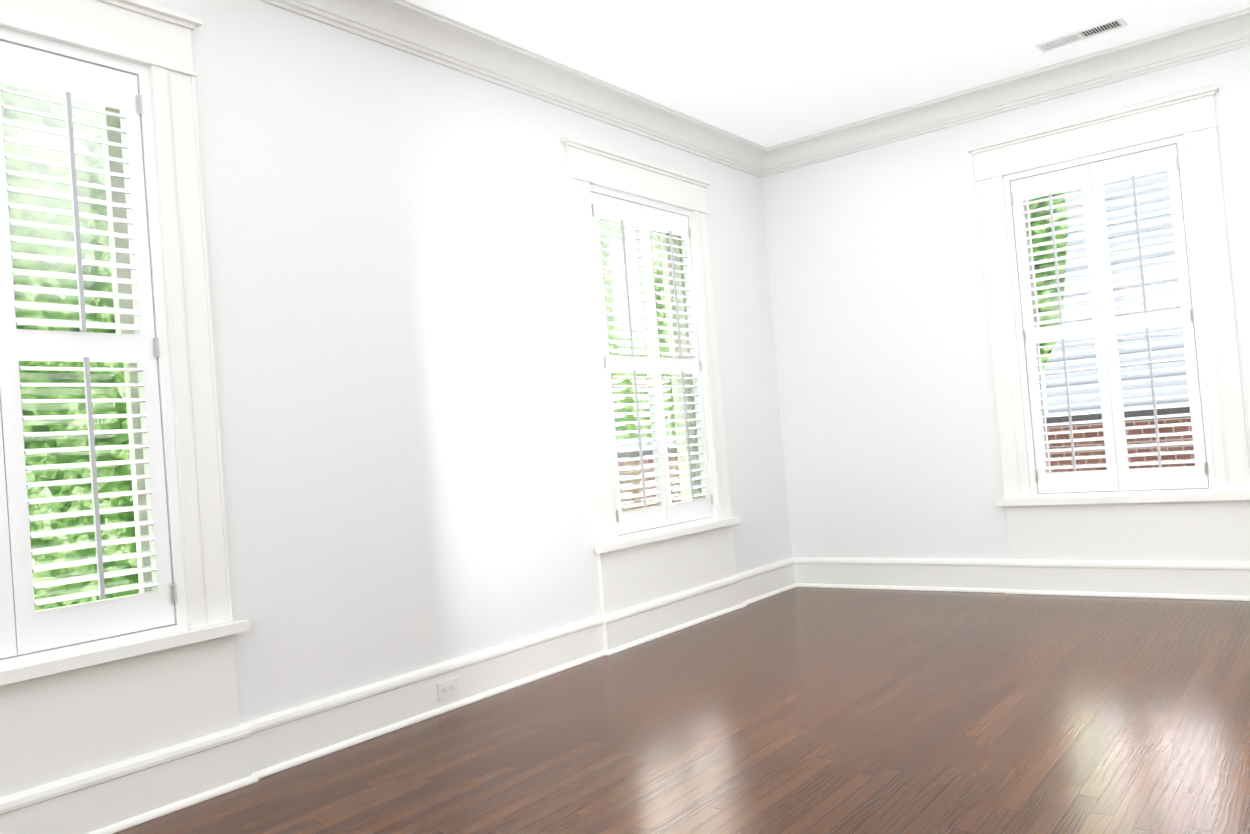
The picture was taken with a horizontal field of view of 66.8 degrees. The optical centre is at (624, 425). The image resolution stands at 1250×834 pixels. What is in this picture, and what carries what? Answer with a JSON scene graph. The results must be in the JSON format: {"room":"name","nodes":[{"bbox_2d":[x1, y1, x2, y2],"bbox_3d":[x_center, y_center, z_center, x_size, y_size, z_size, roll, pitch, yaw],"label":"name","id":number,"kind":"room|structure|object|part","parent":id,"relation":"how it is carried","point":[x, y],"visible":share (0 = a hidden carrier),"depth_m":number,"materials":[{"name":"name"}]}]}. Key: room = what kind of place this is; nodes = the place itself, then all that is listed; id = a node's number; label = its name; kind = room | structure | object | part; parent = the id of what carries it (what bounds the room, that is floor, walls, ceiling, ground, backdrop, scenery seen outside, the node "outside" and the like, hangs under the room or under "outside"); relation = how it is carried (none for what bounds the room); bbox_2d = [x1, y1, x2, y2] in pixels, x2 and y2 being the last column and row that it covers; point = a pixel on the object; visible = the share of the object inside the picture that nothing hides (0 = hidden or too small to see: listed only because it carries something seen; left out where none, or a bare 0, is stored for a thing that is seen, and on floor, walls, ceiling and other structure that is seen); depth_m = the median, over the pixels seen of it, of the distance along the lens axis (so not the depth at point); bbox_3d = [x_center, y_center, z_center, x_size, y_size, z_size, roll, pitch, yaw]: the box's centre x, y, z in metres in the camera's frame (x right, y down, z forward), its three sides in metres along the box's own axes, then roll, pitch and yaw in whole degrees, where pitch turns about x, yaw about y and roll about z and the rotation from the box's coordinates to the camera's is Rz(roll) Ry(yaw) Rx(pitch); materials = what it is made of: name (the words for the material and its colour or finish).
{"room":"empty room","nodes":[
{"label":"empty room","id":0,"kind":"room"},
{"bbox_2d":[142,0,792,722],"bbox_3d":[-0.939,-0.271,4.092,0.220,2.945,6.200,-6,-2,38],"label":"wall","id":1,"kind":"structure","parent":0,"point":[398,380],"depth_m":3.93,"materials":[{"name":"paint"}]},
{"bbox_2d":[0,0,249,797],"bbox_3d":[-1.884,-0.065,2.811,0.320,2.628,1.360,-6,-2,38],"label":"window","id":2,"kind":"structure","parent":1,"relation":"in","point":[67,715],"depth_m":3.14,"materials":[{"name":"paint"}]},
{"bbox_3d":[-1.958,-0.219,2.862,0.165,1.910,1.000,-6,-2,38],"label":"window sash","id":3,"kind":"part","parent":2,"relation":"part of","materials":[{"name":"white wood"}]},
{"bbox_2d":[0,27,187,667],"bbox_3d":[-1.834,-0.246,2.765,0.073,1.880,1.000,-6,-2,38],"label":"window shutter","id":4,"kind":"object","parent":2,"relation":"attached to","point":[28,632],"visible":1,"depth_m":2.94,"materials":[{"name":"paint"}]},
{"bbox_2d":[259,0,770,177],"bbox_3d":[-0.909,-1.680,4.014,0.140,0.146,6.200,-6,-2,38],"label":"crown molding","id":5,"kind":"structure","parent":1,"relation":"attached to","point":[409,27],"depth_m":4.57,"materials":[{"name":"paint"}]},
{"bbox_2d":[0,557,1249,833],"bbox_3d":[0.844,0.935,2.769,4.020,0.195,6.200,-6,-2,38],"label":"baseboard","id":6,"kind":"structure","parent":1,"relation":"attached to","point":[122,795],"depth_m":4.16,"materials":[{"name":"paint"}]},
{"bbox_2d":[437,677,459,700],"bbox_3d":[-0.738,1.099,3.960,0.008,0.070,0.115,-6,-2,38],"label":"outlet","id":7,"kind":"object","parent":6,"relation":"attached to","point":[448,688],"visible":1,"depth_m":3.96,"materials":[{"name":"white plastic"}]},
{"bbox_2d":[560,137,741,614],"bbox_3d":[0.114,-0.167,5.407,0.320,2.628,1.360,-6,-2,38],"label":"window","id":8,"kind":"structure","parent":1,"relation":"in","point":[634,571],"depth_m":5.34,"materials":[{"name":"paint"}]},
{"bbox_3d":[0.040,-0.322,5.458,0.165,1.910,1.000,-6,-2,38],"label":"window sash","id":9,"kind":"part","parent":8,"relation":"part of","materials":[{"name":"white wood"}]},
{"bbox_2d":[589,184,716,539],"bbox_3d":[0.164,-0.349,5.362,0.073,1.880,1.000,-6,-2,38],"label":"window shutter","id":10,"kind":"object","parent":8,"relation":"attached to","point":[643,216],"visible":0.98,"depth_m":5.35,"materials":[{"name":"paint"}]},
{"bbox_2d":[113,587,1249,833],"bbox_3d":[0.858,1.107,2.765,4.460,0.150,6.640,-6,-2,38],"label":"floor","id":11,"kind":"structure","parent":0,"point":[833,711],"depth_m":3.24,"materials":[{"name":"brown wood"}]},
{"bbox_2d":[407,0,1249,146],"bbox_3d":[0.609,-1.977,2.834,4.460,0.150,6.640,-6,-2,38],"label":"ceiling","id":12,"kind":"structure","parent":0,"point":[766,73],"depth_m":4.72,"materials":[{"name":"paint"}]},
{"bbox_2d":[1035,17,1127,52],"bbox_3d":[2.327,-1.991,4.844,0.410,0.008,0.135,-6,-2,42],"label":"ceiling vent","id":13,"kind":"object","parent":12,"relation":"in","point":[1085,33],"visible":1,"depth_m":4.83,"materials":[{"name":"silver metal"}]},
{"bbox_2d":[761,46,1249,558],"bbox_3d":[2.690,-0.536,5.342,4.460,2.945,0.220,-6,-2,38],"label":"wall","id":14,"kind":"structure","parent":0,"point":[889,424],"depth_m":5.93,"materials":[{"name":"paint"}]},
{"bbox_2d":[767,7,1249,174],"bbox_3d":[2.468,-1.925,5.231,3.720,0.146,0.140,-6,-2,38],"label":"crown molding","id":15,"kind":"structure","parent":14,"relation":"attached to","point":[1227,32],"depth_m":5.39,"materials":[{"name":"paint"}]},
{"bbox_2d":[967,85,1249,561],"bbox_3d":[2.714,-0.379,5.304,1.280,2.628,0.320,-6,-2,38],"label":"window","id":16,"kind":"structure","parent":14,"relation":"in","point":[1189,527],"depth_m":5.14,"materials":[{"name":"paint"}]},
{"bbox_2d":[1003,135,1216,497],"bbox_3d":[2.650,-0.552,5.244,0.920,1.880,0.073,-6,-2,38],"label":"window shutter","id":17,"kind":"object","parent":16,"relation":"attached to","point":[1089,176],"visible":0.98,"depth_m":5.22,"materials":[{"name":"paint"}]},
{"bbox_3d":[2.748,-0.542,5.370,0.920,1.910,0.165,-6,-2,38],"label":"window sash","id":18,"kind":"part","parent":16,"relation":"part of","materials":[{"name":"white wood"}]},
{"label":"outside","id":19,"kind":"structure","parent":0,"visible":0},
{"label":"ground","id":20,"kind":"structure","parent":19,"visible":0},
{"bbox_2d":[0,83,138,610],"bbox_3d":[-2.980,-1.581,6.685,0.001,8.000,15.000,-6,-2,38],"label":"foliage","id":21,"kind":"object","parent":20,"relation":"on","point":[64,377],"depth_m":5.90,"materials":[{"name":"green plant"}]},
{"bbox_2d":[1028,192,1067,371],"bbox_3d":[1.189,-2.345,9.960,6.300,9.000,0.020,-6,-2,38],"label":"tree","id":22,"kind":"object","parent":20,"relation":"on","point":[1049,255],"depth_m":8.12,"materials":[{"name":"green plant"}]},
{"bbox_2d":[1042,170,1194,471],"bbox_3d":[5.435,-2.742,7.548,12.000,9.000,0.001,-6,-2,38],"label":"house","id":23,"kind":"structure","parent":20,"relation":"on","point":[1137,386],"depth_m":8.37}
]}

